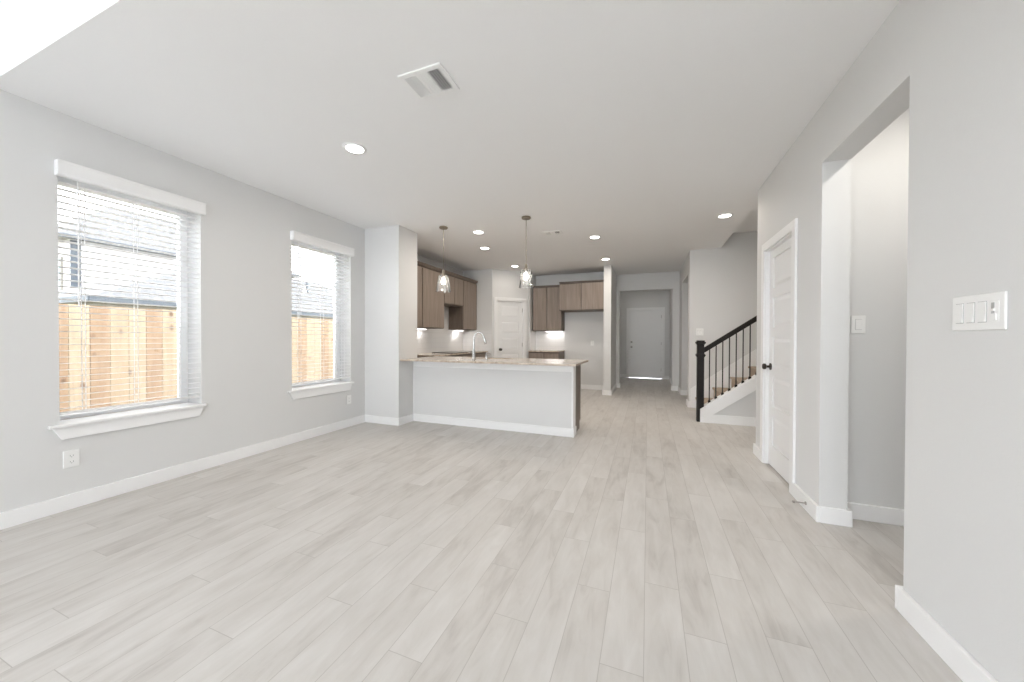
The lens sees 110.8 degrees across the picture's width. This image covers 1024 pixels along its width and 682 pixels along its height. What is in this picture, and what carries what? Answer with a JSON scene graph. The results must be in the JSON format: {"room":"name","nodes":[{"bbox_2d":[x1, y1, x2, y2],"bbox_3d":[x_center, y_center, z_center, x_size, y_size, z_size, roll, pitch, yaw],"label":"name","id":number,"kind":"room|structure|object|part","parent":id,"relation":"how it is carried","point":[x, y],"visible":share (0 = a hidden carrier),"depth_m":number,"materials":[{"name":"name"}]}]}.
{"room":"empty living room","nodes":[
{"label":"empty living room","id":0,"kind":"room"},
{"bbox_2d":[0,89,364,512],"bbox_3d":[-3.799,-0.491,0.999,0.285,3.350,8.746,0,1,21],"label":"wall","id":1,"kind":"structure","parent":0,"point":[240,339],"depth_m":3.04,"materials":[{"name":"grey paint"}]},
{"bbox_2d":[63,449,78,468],"bbox_3d":[-3.083,0.823,2.472,0.010,0.118,0.075,0,1,21],"label":"wall outlet","id":2,"kind":"object","parent":1,"relation":"attached to","point":[70,458],"visible":1,"depth_m":2.47,"materials":[{"name":"white plastic"}]},
{"bbox_2d":[47,176,206,439],"bbox_3d":[-3.062,-0.257,2.830,0.290,1.865,0.910,0,1,21],"label":"window","id":3,"kind":"structure","parent":1,"relation":"in","point":[69,428],"depth_m":2.90,"materials":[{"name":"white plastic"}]},
{"bbox_2d":[54,158,205,415],"bbox_3d":[-2.956,-0.359,2.802,0.123,1.744,0.855,0,1,21],"label":"window blind","id":4,"kind":"object","parent":3,"relation":"attached to","point":[62,168],"visible":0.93,"depth_m":2.72,"materials":[{"name":"white plastic"}]},
{"bbox_3d":[-3.091,-0.323,2.546,0.055,1.639,0.004,0,1,21],"label":"ladder cord","id":5,"kind":"part","parent":4,"relation":"part of","materials":[{"name":"white fabric"}]},
{"bbox_3d":[-2.990,0.503,2.822,0.052,0.018,0.813,0,1,21],"label":"rail","id":6,"kind":"part","parent":4,"relation":"part of","materials":[{"name":"white plastic"}]},
{"bbox_3d":[-2.990,-0.325,2.807,0.055,1.639,0.004,0,1,21],"label":"ladder cord","id":7,"kind":"part","parent":4,"relation":"part of","materials":[{"name":"white fabric"}]},
{"bbox_3d":[-2.876,-0.327,3.106,0.055,1.639,0.004,0,1,21],"label":"ladder cord","id":8,"kind":"part","parent":4,"relation":"part of","materials":[{"name":"white fabric"}]},
{"bbox_2d":[0,415,364,529],"bbox_3d":[-3.635,1.132,1.028,0.020,0.105,8.596,0,1,21],"label":"baseboard","id":9,"kind":"structure","parent":1,"relation":"attached to","point":[10,518],"depth_m":2.84,"materials":[{"name":"white paint"}]},
{"bbox_2d":[287,241,353,399],"bbox_3d":[-2.450,-0.270,4.424,0.290,1.865,0.935,0,1,21],"label":"window","id":10,"kind":"structure","parent":1,"relation":"in","point":[315,388],"depth_m":4.69,"materials":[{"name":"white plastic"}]},
{"bbox_3d":[-2.552,-0.323,4.476,0.060,1.760,0.850,0,1,21],"label":"frame","id":11,"kind":"part","parent":10,"relation":"part of","materials":[{"name":"white plastic"}]},
{"bbox_2d":[290,230,354,384],"bbox_3d":[-2.343,-0.371,4.396,0.123,1.744,0.880,0,1,21],"label":"window blind","id":12,"kind":"object","parent":10,"relation":"attached to","point":[296,236],"visible":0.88,"depth_m":4.35,"materials":[{"name":"white plastic"}]},
{"bbox_3d":[-2.485,-0.335,4.123,0.055,1.639,0.004,0,1,21],"label":"ladder cord","id":13,"kind":"part","parent":12,"relation":"part of","materials":[{"name":"white fabric"}]},
{"bbox_3d":[-2.377,0.491,4.415,0.052,0.018,0.838,0,1,21],"label":"rail","id":14,"kind":"part","parent":12,"relation":"part of","materials":[{"name":"white plastic"}]},
{"bbox_3d":[-2.373,-0.337,4.413,0.055,1.639,0.004,0,1,21],"label":"ladder cord","id":15,"kind":"part","parent":12,"relation":"part of","materials":[{"name":"white fabric"}]},
{"bbox_2d":[347,395,350,403],"bbox_3d":[-2.201,0.791,4.768,0.010,0.118,0.075,0,1,21],"label":"wall outlet","id":16,"kind":"object","parent":1,"relation":"attached to","point":[348,396],"visible":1,"depth_m":4.76,"materials":[{"name":"white plastic"}]},
{"bbox_2d":[365,225,416,417],"bbox_3d":[-1.881,-0.217,5.170,0.877,2.740,0.414,0,1,21],"label":"wall column","id":17,"kind":"structure","parent":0,"point":[390,251],"depth_m":4.94,"materials":[{"name":"grey paint"}]},
{"bbox_2d":[365,414,412,425],"bbox_3d":[-1.758,1.102,5.059,0.592,0.105,0.316,0,1,21],"label":"baseboard","id":18,"kind":"structure","parent":17,"relation":"attached to","point":[368,418],"depth_m":4.92,"materials":[{"name":"white paint"}]},
{"bbox_2d":[417,254,462,307],"bbox_3d":[-1.699,-0.232,6.908,0.170,2.740,2.960,0,1,21],"label":"wall","id":19,"kind":"structure","parent":0,"point":[419,258],"depth_m":7.18,"materials":[{"name":"grey paint"}]},
{"bbox_2d":[417,261,423,327],"bbox_3d":[-1.787,-0.783,5.886,0.388,1.110,0.518,0,1,21],"label":"upper cabinet","id":20,"kind":"object","parent":19,"relation":"attached to","point":[419,264],"visible":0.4,"depth_m":5.99,"materials":[{"name":"beige wood"}]},
{"bbox_3d":[-1.639,-0.751,5.830,0.020,1.023,0.500,0,1,21],"label":"door","id":21,"kind":"part","parent":20,"relation":"part of","materials":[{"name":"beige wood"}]},
{"bbox_2d":[422,263,445,328],"bbox_3d":[-1.568,-0.787,6.456,0.388,1.110,0.698,0,1,21],"label":"upper cabinet","id":22,"kind":"object","parent":19,"relation":"attached to","point":[432,301],"visible":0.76,"depth_m":6.34,"materials":[{"name":"beige wood"}]},
{"bbox_3d":[-1.567,-1.315,6.451,0.388,0.054,0.698,0,1,21],"label":"crown","id":23,"kind":"part","parent":22,"relation":"part of","materials":[{"name":"brown wood"}]},
{"bbox_2d":[444,271,463,306],"bbox_3d":[-1.309,-1.035,7.126,0.388,0.625,0.738,0,1,21],"label":"upper cabinet","id":24,"kind":"object","parent":19,"relation":"attached to","point":[454,298],"visible":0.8,"depth_m":7.09,"materials":[{"name":"beige wood"}]},
{"bbox_3d":[-1.225,-1.001,6.902,0.020,0.538,0.362,0,1,21],"label":"door","id":25,"kind":"part","parent":24,"relation":"part of","materials":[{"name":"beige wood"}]},
{"bbox_3d":[-1.308,-1.321,7.123,0.388,0.054,0.738,0,1,21],"label":"crown","id":26,"kind":"part","parent":24,"relation":"part of","materials":[{"name":"brown wood"}]},
{"bbox_3d":[-1.093,-1.004,7.246,0.020,0.538,0.340,0,1,21],"label":"door","id":27,"kind":"part","parent":24,"relation":"part of","materials":[{"name":"beige wood"}]},
{"bbox_2d":[448,277,477,329],"bbox_3d":[-1.064,-0.797,7.767,0.388,1.110,0.628,0,1,21],"label":"upper cabinet","id":28,"kind":"object","parent":19,"relation":"attached to","point":[465,317],"visible":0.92,"depth_m":7.54,"materials":[{"name":"beige wood"}]},
{"bbox_3d":[-0.916,-0.765,7.710,0.020,1.023,0.610,0,1,21],"label":"door","id":29,"kind":"part","parent":28,"relation":"part of","materials":[{"name":"beige wood"}]},
{"bbox_3d":[-1.062,-1.325,7.763,0.388,0.054,0.628,0,1,21],"label":"crown","id":30,"kind":"part","parent":28,"relation":"part of","materials":[{"name":"brown wood"}]},
{"bbox_2d":[0,0,899,275],"bbox_3d":[1.782,-1.888,5.902,7.370,0.610,10.576,0,1,21],"label":"ceiling","id":31,"kind":"structure","parent":0,"point":[634,125],"depth_m":2.27,"materials":[{"name":"paint"}]},
{"bbox_2d":[342,142,366,154],"bbox_3d":[-1.277,-1.560,2.868,0.184,0.008,0.184,0,1,21],"label":"recessed light","id":32,"kind":"object","parent":31,"relation":"in","point":[351,147],"visible":1,"depth_m":2.86,"materials":[{"name":"white paint"}]},
{"bbox_2d":[397,62,459,100],"bbox_3d":[-0.497,-1.550,2.124,0.290,0.018,0.225,0,1,21],"label":"ceiling vent","id":33,"kind":"object","parent":31,"relation":"in","point":[430,81],"visible":1,"depth_m":2.11,"materials":[{"name":"white plastic"}]},
{"bbox_2d":[436,226,450,292],"bbox_3d":[-0.953,-1.134,4.911,0.209,0.894,0.209,0,1,21],"label":"pendant light","id":34,"kind":"object","parent":31,"relation":"hanging from","point":[443,228],"visible":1,"depth_m":4.89,"materials":[{"name":"glass"}]},
{"bbox_3d":[-0.953,-1.268,4.910,0.008,0.561,0.008,0,1,21],"label":"rod","id":35,"kind":"part","parent":34,"relation":"part of","materials":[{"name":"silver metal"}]},
{"bbox_3d":[-0.954,-0.802,4.914,0.206,0.230,0.206,0,1,21],"label":"lamp shade","id":36,"kind":"part","parent":34,"relation":"part of","materials":[{"name":"clear glass"}]},
{"bbox_2d":[472,230,484,233],"bbox_3d":[-0.485,-1.578,5.124,0.184,0.008,0.184,0,1,21],"label":"recessed light","id":37,"kind":"object","parent":31,"relation":"in","point":[474,231],"visible":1,"depth_m":5.12,"materials":[{"name":"white paint"}]},
{"bbox_2d":[519,216,532,287],"bbox_3d":[0.180,-1.127,4.497,0.183,0.894,0.183,0,1,21],"label":"pendant light","id":38,"kind":"object","parent":31,"relation":"hanging from","point":[526,218],"visible":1,"depth_m":4.48,"materials":[{"name":"glass"}]},
{"bbox_3d":[0.179,-0.795,4.500,0.180,0.230,0.180,0,1,21],"label":"lamp shade","id":39,"kind":"part","parent":38,"relation":"part of","materials":[{"name":"clear glass"}]},
{"bbox_2d":[543,230,562,234],"bbox_3d":[0.592,-1.574,5.139,0.260,0.016,0.160,0,1,21],"label":"ceiling vent","id":40,"kind":"object","parent":31,"relation":"in","point":[555,231],"visible":1,"depth_m":5.11,"materials":[{"name":"white plastic"}]},
{"bbox_2d":[589,235,600,238],"bbox_3d":[1.257,-1.575,5.365,0.184,0.008,0.184,0,1,21],"label":"recessed light","id":41,"kind":"object","parent":31,"relation":"in","point":[593,236],"visible":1,"depth_m":5.36,"materials":[{"name":"white paint"}]},
{"bbox_2d":[716,213,733,217],"bbox_3d":[2.658,-1.562,4.409,0.184,0.008,0.184,0,1,21],"label":"recessed light","id":42,"kind":"object","parent":31,"relation":"in","point":[725,215],"visible":1,"depth_m":4.40,"materials":[{"name":"white paint"}]},
{"bbox_2d":[463,269,491,356],"bbox_3d":[-0.765,-0.239,8.070,0.740,2.740,0.120,0,1,21],"label":"wall","id":43,"kind":"structure","parent":0,"point":[484,277],"depth_m":7.95,"materials":[{"name":"grey paint"}]},
{"bbox_2d":[417,307,490,353],"bbox_3d":[-1.305,-0.233,6.692,0.720,0.931,2.840,0,1,21],"label":"backsplash","id":44,"kind":"structure","parent":43,"relation":"attached to","point":[428,340],"depth_m":7.54,"materials":[{"name":"white tile"}]},
{"bbox_2d":[0,378,962,681],"bbox_3d":[0.755,1.237,3.281,7.370,0.120,16.250,0,1,21],"label":"floor","id":45,"kind":"structure","parent":0,"point":[652,542],"depth_m":1.83,"materials":[{"name":"beige wood"}]},
{"bbox_2d":[456,354,471,356],"bbox_3d":[-1.198,0.697,7.140,0.608,0.882,0.740,0,1,21],"label":"base cabinet","id":46,"kind":"object","parent":45,"relation":"on","point":[460,355],"visible":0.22,"depth_m":6.98,"materials":[{"name":"beige wood"}]},
{"bbox_2d":[475,352,485,356],"bbox_3d":[-0.957,0.692,7.766,0.608,0.882,0.590,0,1,21],"label":"base cabinet","id":47,"kind":"object","parent":45,"relation":"on","point":[483,354],"visible":0.09,"depth_m":7.68,"materials":[{"name":"beige wood"}]},
{"bbox_2d":[529,351,564,358],"bbox_3d":[0.822,0.692,8.360,0.715,0.882,0.604,0,1,21],"label":"base cabinet","id":48,"kind":"object","parent":45,"relation":"on","point":[537,355],"visible":0.27,"depth_m":8.08,"materials":[{"name":"brown wood"}]},
{"bbox_3d":[0.550,0.369,8.149,0.343,0.180,0.019,0,1,21],"label":"drawer","id":49,"kind":"part","parent":48,"relation":"part of","materials":[{"name":"beige wood"}]},
{"bbox_2d":[528,350,564,351],"bbox_3d":[0.823,0.237,8.347,0.728,0.024,0.629,0,1,21],"label":"countertop","id":50,"kind":"structure","parent":48,"relation":"on","point":[530,350],"depth_m":8.33,"materials":[{"name":"beige stone"}]},
{"bbox_3d":[0.884,0.371,8.020,0.348,0.180,0.019,0,1,21],"label":"drawer","id":51,"kind":"part","parent":48,"relation":"part of","materials":[{"name":"beige wood"}]},
{"bbox_2d":[576,365,580,431],"bbox_3d":[0.426,0.722,4.781,0.934,0.882,0.417,0,1,21],"label":"base cabinet","id":52,"kind":"object","parent":45,"relation":"on","point":[578,368],"visible":0.09,"depth_m":4.64,"materials":[{"name":"beige wood"}]},
{"bbox_2d":[690,349,755,426],"bbox_3d":[4.019,0.140,5.178,2.390,2.060,1.168,0,1,21],"label":"staircase","id":53,"kind":"structure","parent":45,"relation":"on","point":[736,406],"depth_m":5.00,"materials":[{"name":"white wood"}]},
{"bbox_2d":[695,316,756,421],"bbox_3d":[3.810,-0.173,4.707,2.427,2.693,0.124,0,1,21],"label":"stair railing","id":54,"kind":"object","parent":53,"relation":"on","point":[701,349],"visible":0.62,"depth_m":5.05,"materials":[{"name":"black metal"}]},
{"bbox_3d":[2.733,0.579,5.127,0.124,1.175,0.124,0,1,21],"label":"newel post","id":55,"kind":"part","parent":54,"relation":"part of","materials":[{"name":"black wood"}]},
{"bbox_3d":[3.861,-0.672,4.684,2.320,1.694,0.056,0,1,21],"label":"handrail","id":56,"kind":"part","parent":54,"relation":"part of","materials":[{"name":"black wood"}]},
{"bbox_3d":[3.884,1.115,4.631,2.219,0.120,0.016,0,1,21],"label":"trim","id":57,"kind":"part","parent":53,"relation":"part of","materials":[{"name":"white paint"}]},
{"bbox_3d":[-1.477,0.702,6.414,0.608,0.882,0.805,0,1,21],"label":"base cabinet","id":58,"kind":"object","parent":45,"relation":"on","visible":0},
{"bbox_2d":[417,351,487,356],"bbox_3d":[-1.220,0.243,7.032,0.639,0.024,2.149,0,1,21],"label":"countertop","id":59,"kind":"structure","parent":58,"relation":"on","point":[419,354],"depth_m":6.58,"materials":[{"name":"beige stone"}]},
{"bbox_2d":[432,351,471,352],"bbox_3d":[-1.182,0.223,7.131,0.520,0.013,0.740,0,1,21],"label":"cooktop","id":60,"kind":"object","parent":59,"relation":"in","point":[444,351],"visible":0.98,"depth_m":6.97,"materials":[{"name":"silver ceramic"}]},
{"bbox_2d":[413,361,571,427],"bbox_3d":[-0.324,0.720,4.770,2.327,0.883,0.138,0,1,21],"label":"wall","id":61,"kind":"structure","parent":0,"point":[542,398],"depth_m":4.66,"materials":[{"name":"grey paint"}]},
{"bbox_2d":[400,356,587,365],"bbox_3d":[-0.247,0.265,4.835,2.417,0.024,0.895,0,1,21],"label":"countertop","id":62,"kind":"structure","parent":61,"relation":"on","point":[491,360],"depth_m":4.62,"materials":[{"name":"beige stone"}]},
{"bbox_2d":[468,332,486,358],"bbox_3d":[-0.494,0.060,4.981,0.275,0.381,0.061,0,1,6],"label":"faucet","id":63,"kind":"object","parent":62,"relation":"on","point":[476,333],"visible":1,"depth_m":4.97,"materials":[{"name":"silver metal"}]},
{"bbox_3d":[-0.467,0.000,4.984,0.167,0.261,0.025,0,1,1],"label":"spout","id":64,"kind":"part","parent":63,"relation":"part of","materials":[{"name":"silver metal"}]},
{"bbox_2d":[413,414,575,437],"bbox_3d":[-0.308,1.109,4.762,2.327,0.105,0.168,0,1,21],"label":"baseboard","id":65,"kind":"structure","parent":61,"relation":"attached to","point":[527,428],"depth_m":4.62,"materials":[{"name":"white paint"}]},
{"bbox_2d":[414,361,575,428],"bbox_3d":[-0.312,0.667,4.755,2.319,0.778,0.156,0,1,21],"label":"trim","id":66,"kind":"structure","parent":61,"relation":"attached to","point":[572,369],"depth_m":4.51,"materials":[{"name":"white paint"}]},
{"bbox_2d":[492,269,528,357],"bbox_3d":[-0.054,-0.238,8.146,0.932,2.740,0.110,0,1,-28],"label":"wall","id":67,"kind":"structure","parent":0,"point":[505,283],"depth_m":8.06,"materials":[{"name":"grey paint"}]},
{"bbox_2d":[494,297,526,357],"bbox_3d":[-0.051,0.072,8.129,0.830,2.120,0.150,0,1,-28],"label":"door","id":68,"kind":"structure","parent":67,"relation":"in","point":[510,340],"depth_m":8.12,"materials":[{"name":"white paint"}]},
{"bbox_2d":[528,273,535,357],"bbox_3d":[0.451,-0.240,8.572,0.110,2.740,0.470,0,1,21],"label":"wall","id":69,"kind":"structure","parent":0,"point":[530,290],"depth_m":8.37,"materials":[{"name":"grey paint"}]},
{"bbox_2d":[536,272,603,385],"bbox_3d":[1.377,-0.237,8.533,1.806,2.740,0.120,0,1,21],"label":"wall","id":70,"kind":"structure","parent":0,"point":[581,328],"depth_m":8.34,"materials":[{"name":"grey paint"}]},
{"bbox_2d":[530,331,564,349],"bbox_3d":[0.853,-0.007,8.436,0.740,0.461,0.440,0,1,21],"label":"backsplash","id":71,"kind":"structure","parent":70,"relation":"attached to","point":[539,340],"depth_m":8.62,"materials":[{"name":"white tile"}]},
{"bbox_2d":[533,285,564,330],"bbox_3d":[0.878,-0.775,8.469,0.705,1.065,0.339,0,1,21],"label":"upper cabinet","id":72,"kind":"object","parent":70,"relation":"attached to","point":[547,316],"visible":0.85,"depth_m":8.33,"materials":[{"name":"beige wood"}]},
{"bbox_3d":[0.660,-0.756,8.397,0.332,1.003,0.020,0,1,21],"label":"door","id":73,"kind":"part","parent":72,"relation":"part of","materials":[{"name":"beige wood"}]},
{"bbox_3d":[0.880,-1.294,8.464,0.705,0.029,0.339,0,1,21],"label":"crown","id":74,"kind":"part","parent":72,"relation":"part of","materials":[{"name":"wood"}]},
{"bbox_3d":[0.990,-0.754,8.270,0.337,1.003,0.020,0,1,21],"label":"door","id":75,"kind":"part","parent":72,"relation":"part of","materials":[{"name":"beige wood"}]},
{"bbox_2d":[559,280,603,311],"bbox_3d":[1.623,-1.002,8.028,0.989,0.640,0.625,0,1,21],"label":"upper cabinet","id":76,"kind":"object","parent":70,"relation":"attached to","point":[574,296],"visible":0.99,"depth_m":7.78,"materials":[{"name":"beige wood"}]},
{"bbox_3d":[1.295,-0.983,7.862,0.477,0.578,0.020,0,1,21],"label":"door","id":77,"kind":"part","parent":76,"relation":"part of","materials":[{"name":"beige wood"}]},
{"bbox_3d":[1.627,-1.308,8.032,0.989,0.029,0.609,0,1,21],"label":"crown","id":78,"kind":"part","parent":76,"relation":"part of","materials":[{"name":"brown wood"}]},
{"bbox_3d":[1.756,-0.980,7.685,0.476,0.578,0.020,0,1,21],"label":"door","id":79,"kind":"part","parent":76,"relation":"part of","materials":[{"name":"beige wood"}]},
{"bbox_2d":[581,384,602,389],"bbox_3d":[1.719,1.083,8.336,0.971,0.105,0.020,0,1,21],"label":"baseboard","id":80,"kind":"structure","parent":70,"relation":"attached to","point":[592,387],"depth_m":8.26,"materials":[{"name":"white paint"}]},
{"bbox_2d":[603,265,615,389],"bbox_3d":[2.235,-0.230,8.035,0.153,2.740,1.273,0,1,21],"label":"wall","id":81,"kind":"structure","parent":0,"point":[609,333],"depth_m":7.46,"materials":[{"name":"grey paint"}]},
{"bbox_2d":[602,383,616,395],"bbox_3d":[2.224,1.087,8.028,0.193,0.105,1.273,0,1,21],"label":"baseboard","id":82,"kind":"structure","parent":81,"relation":"attached to","point":[604,392],"depth_m":7.45,"materials":[{"name":"white paint"}]},
{"bbox_2d":[620,289,669,375],"bbox_3d":[3.987,-0.248,10.636,1.390,2.740,0.120,0,1,21],"label":"wall","id":83,"kind":"structure","parent":0,"point":[646,298],"depth_m":10.58,"materials":[{"name":"grey paint"}]},
{"bbox_2d":[626,307,664,378],"bbox_3d":[4.001,0.062,10.607,1.070,2.120,0.150,0,1,21],"label":"door","id":84,"kind":"structure","parent":83,"relation":"in","point":[645,329],"depth_m":10.59,"materials":[{"name":"white paint"}]},
{"bbox_2d":[616,271,679,385],"bbox_3d":[3.260,-0.230,8.382,1.511,2.740,0.110,0,1,21],"label":"wall","id":85,"kind":"structure","parent":0,"point":[662,280],"depth_m":8.26,"materials":[{"name":"grey paint"}]},
{"bbox_2d":[617,383,677,390],"bbox_3d":[3.190,1.087,8.409,1.377,0.105,0.130,0,1,21],"label":"baseboard","id":86,"kind":"structure","parent":85,"relation":"attached to","point":[673,388],"depth_m":8.14,"materials":[{"name":"white paint"}]},
{"bbox_2d":[669,289,671,379],"bbox_3d":[4.285,-0.235,9.306,0.120,2.740,2.350,0,1,21],"label":"wall","id":87,"kind":"structure","parent":0,"point":[670,367],"depth_m":9.87,"materials":[{"name":"grey paint"}]},
{"bbox_2d":[620,374,671,384],"bbox_3d":[3.558,1.078,9.542,1.390,0.105,2.250,0,1,21],"label":"baseboard","id":88,"kind":"structure","parent":87,"relation":"attached to","point":[621,375],"depth_m":10.37,"materials":[{"name":"white paint"}]},
{"bbox_2d":[679,253,688,399],"bbox_3d":[3.538,-0.219,7.161,0.114,2.740,1.970,0,1,21],"label":"wall","id":89,"kind":"structure","parent":0,"point":[684,272],"depth_m":7.49,"materials":[{"name":"grey paint"}]},
{"bbox_2d":[678,386,691,407],"bbox_3d":[3.502,1.099,7.115,0.134,0.105,2.100,0,1,21],"label":"baseboard","id":90,"kind":"structure","parent":89,"relation":"attached to","point":[682,392],"depth_m":7.47,"materials":[{"name":"white paint"}]},
{"bbox_2d":[688,231,757,400],"bbox_3d":[4.244,-0.335,5.775,2.424,3.000,0.110,0,1,21],"label":"wall","id":91,"kind":"structure","parent":0,"point":[723,280],"depth_m":5.97,"materials":[{"name":"grey paint"}]},
{"bbox_2d":[696,329,702,334],"bbox_3d":[3.241,-0.155,6.096,0.112,0.118,0.012,0,1,21],"label":"light switch","id":92,"kind":"object","parent":91,"relation":"attached to","point":[698,331],"visible":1,"depth_m":6.10,"materials":[{"name":"white plastic"}]},
{"bbox_2d":[733,210,757,232],"bbox_3d":[4.171,-1.986,4.729,2.070,0.380,1.870,0,1,21],"label":"ceiling","id":93,"kind":"structure","parent":0,"point":[750,223],"depth_m":5.42,"materials":[{"name":"paint"}]},
{"bbox_2d":[847,108,908,508],"bbox_3d":[3.117,-0.175,2.106,1.893,2.740,0.110,0,1,21],"label":"wall","id":94,"kind":"structure","parent":0,"point":[880,170],"depth_m":2.32,"materials":[{"name":"grey paint"}]},
{"bbox_2d":[851,316,865,332],"bbox_3d":[2.308,-0.110,2.352,0.075,0.118,0.012,0,1,21],"label":"light switch","id":95,"kind":"object","parent":94,"relation":"attached to","point":[858,323],"visible":1,"depth_m":2.35,"materials":[{"name":"white plastic"}]},
{"bbox_2d":[847,502,903,525],"bbox_3d":[3.100,1.143,2.053,1.873,0.105,0.020,0,1,21],"label":"baseboard","id":96,"kind":"structure","parent":94,"relation":"attached to","point":[886,515],"depth_m":2.31,"materials":[{"name":"white paint"}]},
{"bbox_2d":[756,0,1023,681],"bbox_3d":[0.978,-0.463,-0.621,0.148,3.350,9.149,0,1,21],"label":"wall","id":97,"kind":"structure","parent":0,"point":[957,66],"depth_m":1.36,"materials":[{"name":"grey paint"}]},
{"bbox_2d":[760,218,797,494],"bbox_3d":[2.352,0.124,3.072,0.150,2.120,0.850,0,1,21],"label":"door","id":98,"kind":"structure","parent":97,"relation":"in","point":[778,263],"depth_m":3.12,"materials":[{"name":"white paint"}]},
{"bbox_3d":[2.416,0.241,3.353,0.070,0.064,0.064,0,1,21],"label":"knob","id":99,"kind":"part","parent":98,"relation":"part of","materials":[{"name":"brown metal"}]},
{"bbox_2d":[792,500,806,504],"bbox_3d":[2.017,1.133,2.480,0.077,0.023,0.024,0,1,21],"label":"door stop","id":100,"kind":"object","parent":97,"relation":"attached to","point":[793,501],"visible":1,"depth_m":2.48,"materials":[{"name":"silver metal"}]},
{"bbox_2d":[753,443,997,681],"bbox_3d":[1.004,1.159,-0.527,0.188,0.105,9.019,0,1,21],"label":"baseboard","id":101,"kind":"structure","parent":97,"relation":"attached to","point":[964,665],"depth_m":1.42,"materials":[{"name":"white paint"}]},
{"bbox_2d":[952,291,1007,330],"bbox_3d":[1.588,-0.097,1.197,0.014,0.121,0.213,0,1,21],"label":"light switch","id":102,"kind":"object","parent":97,"relation":"attached to","point":[988,311],"visible":1,"depth_m":1.19,"materials":[{"name":"white plastic"}]},
{"label":"outside","id":103,"kind":"structure","parent":0,"visible":0},
{"bbox_3d":[-26.380,1.294,20.862,55.800,0.100,100.000,0,1,21],"label":"ground","id":104,"kind":"structure","parent":103,"visible":0},
{"bbox_2d":[58,206,299,289],"bbox_3d":[-23.668,-3.526,24.036,10.430,9.500,12.360,0,1,21],"label":"house","id":105,"kind":"structure","parent":104,"relation":"on","point":[62,244],"depth_m":18.79,"materials":[{"name":"white"}]},
{"bbox_3d":[-22.582,-3.215,17.429,1.100,1.600,0.040,0,1,21],"label":"pane","id":106,"kind":"part","parent":105,"relation":"part of","materials":[{"name":"glass"}]},
{"bbox_2d":[59,304,332,419],"bbox_3d":[-3.256,0.522,6.633,0.149,1.829,22.038,0,1,21],"label":"wooden fence","id":107,"kind":"object","parent":104,"relation":"on","point":[101,339],"visible":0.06,"depth_m":3.88,"materials":[{"name":"brown wood"}]},
{"bbox_2d":[59,269,332,319],"bbox_3d":[-13.925,-1.235,19.736,8.330,5.050,16.030,0,1,21],"label":"house","id":108,"kind":"structure","parent":104,"relation":"on","point":[116,282],"depth_m":13.10,"materials":[{"name":"grey"}]}
]}

